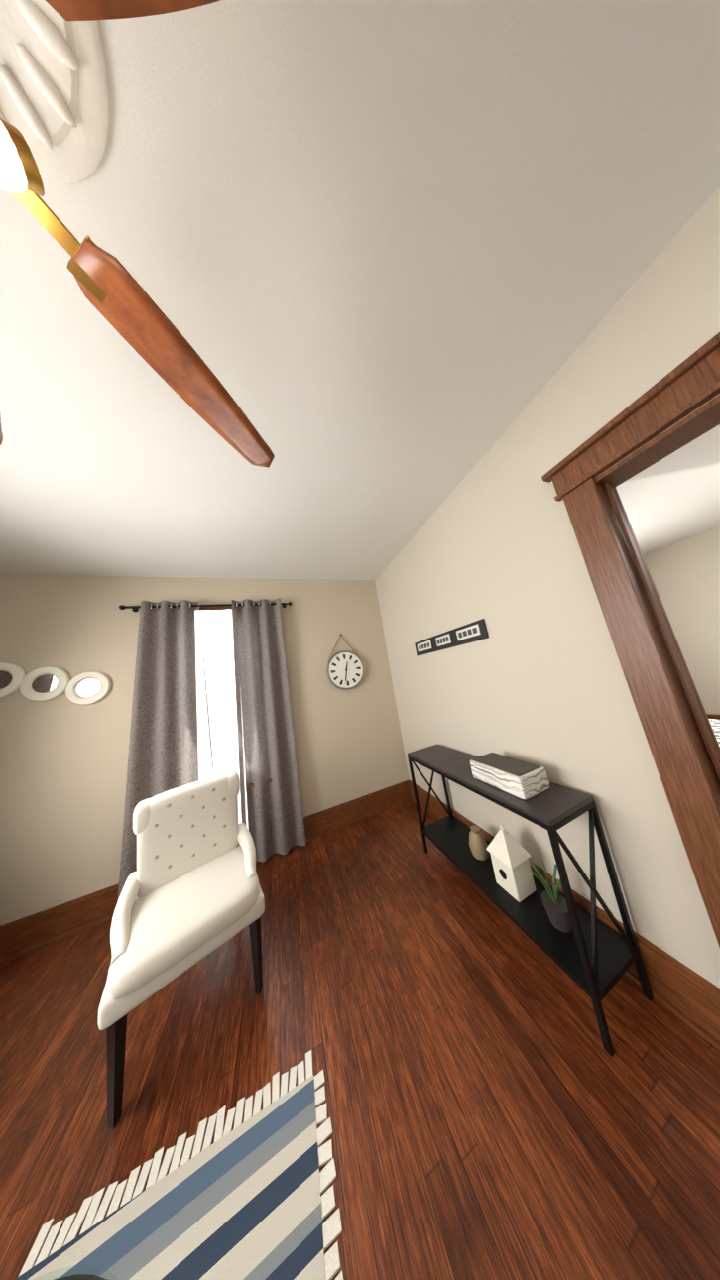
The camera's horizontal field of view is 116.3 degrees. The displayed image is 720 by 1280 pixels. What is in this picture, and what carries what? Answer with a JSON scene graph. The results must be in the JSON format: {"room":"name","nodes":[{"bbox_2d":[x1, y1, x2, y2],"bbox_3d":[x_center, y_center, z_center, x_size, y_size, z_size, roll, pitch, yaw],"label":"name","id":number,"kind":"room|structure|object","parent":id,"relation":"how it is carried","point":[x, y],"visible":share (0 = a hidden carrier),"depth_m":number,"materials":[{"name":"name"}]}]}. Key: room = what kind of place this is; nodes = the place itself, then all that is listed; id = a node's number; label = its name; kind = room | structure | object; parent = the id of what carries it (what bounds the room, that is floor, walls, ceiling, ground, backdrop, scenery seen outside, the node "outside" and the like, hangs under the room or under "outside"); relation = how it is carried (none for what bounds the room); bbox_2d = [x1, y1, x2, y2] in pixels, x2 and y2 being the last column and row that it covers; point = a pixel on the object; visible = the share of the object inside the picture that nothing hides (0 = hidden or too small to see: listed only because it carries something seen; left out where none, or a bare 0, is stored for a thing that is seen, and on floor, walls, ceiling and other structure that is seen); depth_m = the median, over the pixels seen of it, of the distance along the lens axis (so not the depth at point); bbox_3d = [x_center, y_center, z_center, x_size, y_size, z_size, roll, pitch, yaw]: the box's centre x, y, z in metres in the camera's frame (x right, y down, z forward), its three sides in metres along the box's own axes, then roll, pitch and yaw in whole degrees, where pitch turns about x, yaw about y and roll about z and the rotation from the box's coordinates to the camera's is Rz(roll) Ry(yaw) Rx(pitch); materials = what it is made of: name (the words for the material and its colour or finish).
{"room":"living room","nodes":[
{"label":"living room","id":0,"kind":"room"},
{"bbox_2d":[0,575,409,926],"bbox_3d":[-1.363,0.685,2.256,3.760,2.750,0.150,-5,-10,-21],"label":"wall","id":1,"kind":"structure","parent":0,"point":[63,763],"depth_m":1.94,"materials":[{"name":"beige paint"}]},
{"bbox_2d":[0,662,25,698],"bbox_3d":[-2.787,0.308,1.724,0.280,0.280,0.030,-5,-10,-21],"label":"mirror","id":2,"kind":"object","parent":1,"relation":"attached to","point":[12,675],"visible":0.94,"depth_m":1.74,"materials":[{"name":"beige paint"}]},
{"bbox_2d":[19,666,69,701],"bbox_3d":[-2.540,0.351,1.804,0.280,0.280,0.030,-5,-10,-21],"label":"mirror","id":3,"kind":"object","parent":1,"relation":"attached to","point":[44,683],"visible":1,"depth_m":1.80,"materials":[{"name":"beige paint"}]},
{"bbox_2d":[65,671,111,704],"bbox_3d":[-2.287,0.403,1.884,0.280,0.280,0.030,-5,-10,-21],"label":"mirror","id":4,"kind":"object","parent":1,"relation":"attached to","point":[88,688],"visible":1,"depth_m":1.88,"materials":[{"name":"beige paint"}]},
{"bbox_2d":[0,779,412,963],"bbox_3d":[-1.113,1.905,1.968,3.700,0.200,0.032,-5,-10,-21],"label":"baseboard","id":5,"kind":"structure","parent":1,"relation":"attached to","point":[30,933],"depth_m":1.64,"materials":[{"name":"brown wood"}]},
{"bbox_2d":[116,598,306,901],"bbox_3d":[-1.306,0.791,2.106,1.504,2.445,0.120,-5,-10,-21],"label":"curtains","id":6,"kind":"object","parent":1,"relation":"attached to","point":[211,694],"visible":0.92,"depth_m":2.10,"materials":[{"name":"grey fabric"}]},
{"bbox_2d":[199,605,272,789],"bbox_3d":[-1.377,0.581,2.243,0.940,1.912,0.210,-5,-10,-21],"label":"window","id":7,"kind":"structure","parent":1,"relation":"in","point":[250,785],"depth_m":2.30,"materials":[{"name":"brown wood"}]},
{"bbox_2d":[326,633,363,690],"bbox_3d":[-0.185,0.252,2.674,0.462,0.673,0.052,-5,-10,-21],"label":"round clock","id":8,"kind":"object","parent":1,"relation":"attached to","point":[344,669],"visible":0.98,"depth_m":2.64,"materials":[{"name":"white metal"}]},
{"bbox_2d":[0,800,719,1279],"bbox_3d":[-0.028,1.331,-1.271,3.910,0.100,7.250,-5,-10,-21],"label":"floor","id":9,"kind":"structure","parent":0,"point":[496,1109],"depth_m":0.84,"materials":[{"name":"brown wood"}]},
{"bbox_2d":[15,1049,343,1279],"bbox_3d":[-0.380,1.578,0.161,0.903,0.007,1.354,-6,-10,-18],"label":"striped rug","id":10,"kind":"object","parent":9,"relation":"on","point":[243,1201],"visible":1,"depth_m":0.66,"materials":[{"name":"multicoloured fabric"}]},
{"bbox_2d":[32,1265,116,1279],"bbox_3d":[-0.517,1.336,0.014,0.756,0.450,0.756,-5,-10,-21],"label":"coffee table","id":11,"kind":"object","parent":10,"relation":"on","point":[79,1276],"visible":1,"depth_m":0.42,"materials":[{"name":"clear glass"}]},
{"bbox_2d":[97,770,264,1129],"bbox_3d":[-0.922,1.362,1.245,0.640,0.966,0.612,-1,-12,-38],"label":"tufted chair","id":12,"kind":"object","parent":9,"relation":"on","point":[191,894],"visible":1,"depth_m":1.16,"materials":[{"name":"white fabric"}]},
{"bbox_2d":[407,744,653,1056],"bbox_3d":[0.809,1.230,1.438,0.325,0.760,1.120,-5,-10,-21],"label":"console table","id":13,"kind":"object","parent":9,"relation":"on","point":[592,957],"visible":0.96,"depth_m":1.02,"materials":[{"name":"black metal"}]},
{"bbox_2d":[468,824,488,860],"bbox_3d":[0.807,1.380,1.534,0.120,0.160,0.120,-5,-10,-21],"label":"vase","id":14,"kind":"object","parent":13,"relation":"on","point":[478,845],"visible":1,"depth_m":1.50,"materials":[{"name":"brown ceramic"}]},
{"bbox_2d":[469,752,550,800],"bbox_3d":[0.831,0.753,1.273,0.200,0.106,0.320,-5,-10,-21],"label":"box","id":15,"kind":"object","parent":13,"relation":"on","point":[523,780],"visible":0.98,"depth_m":1.18,"materials":[{"name":"grey"}]},
{"bbox_2d":[485,824,535,902],"bbox_3d":[0.864,1.252,1.301,0.163,0.312,0.163,-5,-10,-21],"label":"birdhouse","id":16,"kind":"object","parent":13,"relation":"on","point":[510,855],"visible":1,"depth_m":1.25,"materials":[{"name":"beige paint"}]},
{"bbox_2d":[529,858,571,932],"bbox_3d":[0.947,1.249,1.093,0.142,0.224,0.145,-5,-10,-21],"label":"potted plant","id":17,"kind":"object","parent":13,"relation":"on","point":[555,905],"visible":0.85,"depth_m":1.07,"materials":[{"name":"grey"}]},
{"bbox_2d":[0,0,719,581],"bbox_3d":[1.700,-1.633,0.042,8.545,0.100,7.250,-5,-10,-21],"label":"ceiling","id":18,"kind":"structure","parent":0,"point":[385,262],"depth_m":0.71,"materials":[{"name":"white paint"}]},
{"bbox_2d":[0,0,274,467],"bbox_3d":[-0.660,-0.831,0.198,1.421,0.702,1.393,-5,-10,-21],"label":"ceiling fan","id":19,"kind":"object","parent":18,"relation":"hanging from","point":[54,110],"visible":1,"depth_m":0.47,"materials":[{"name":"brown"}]},
{"bbox_2d":[374,185,719,988],"bbox_3d":[1.646,-0.222,-0.302,0.150,2.750,7.250,-5,-10,-21],"label":"wall","id":20,"kind":"structure","parent":0,"point":[537,677],"depth_m":1.15,"materials":[{"name":"beige paint"}]},
{"bbox_2d":[414,618,488,655],"bbox_3d":[0.718,0.008,1.914,0.024,0.135,0.840,-5,-10,-21],"label":"sign","id":21,"kind":"object","parent":20,"relation":"attached to","point":[471,632],"visible":0.96,"depth_m":1.79,"materials":[{"name":"black"}]},
{"bbox_2d":[408,781,719,1050],"bbox_3d":[0.943,1.537,1.667,0.032,0.200,2.020,-5,-10,-21],"label":"baseboard","id":22,"kind":"structure","parent":20,"relation":"attached to","point":[688,996],"depth_m":0.89,"materials":[{"name":"brown wood"}]},
{"bbox_2d":[541,332,719,947],"bbox_3d":[1.384,0.179,0.468,0.258,2.308,1.100,-5,-10,-21],"label":"door frame","id":23,"kind":"structure","parent":20,"relation":"attached to","point":[682,742],"depth_m":0.86,"materials":[{"name":"brown wood"}]},
{"bbox_2d":[642,526,719,714],"bbox_3d":[5.278,-0.283,2.564,0.150,2.750,4.450,-5,-10,-21],"label":"wall","id":24,"kind":"structure","parent":0,"point":[685,574],"depth_m":3.27,"materials":[{"name":"beige paint"}]},
{"bbox_2d":[705,713,719,719],"bbox_3d":[5.393,0.961,2.293,0.032,0.200,4.100,-5,-10,-21],"label":"baseboard","id":25,"kind":"structure","parent":24,"relation":"attached to","point":[717,717],"depth_m":3.20,"materials":[{"name":"brown wood"}]},
{"bbox_3d":[3.441,1.283,1.533,4.560,0.100,4.450,-5,-10,-21],"label":"floor","id":26,"kind":"structure","parent":0,"visible":0},
{"bbox_2d":[707,718,719,746],"bbox_3d":[2.514,0.969,2.208,1.523,1.018,2.156,-5,-10,-21],"label":"bed","id":27,"kind":"object","parent":26,"relation":"on","point":[715,724],"depth_m":1.90,"materials":[{"name":"grey"}]}
]}

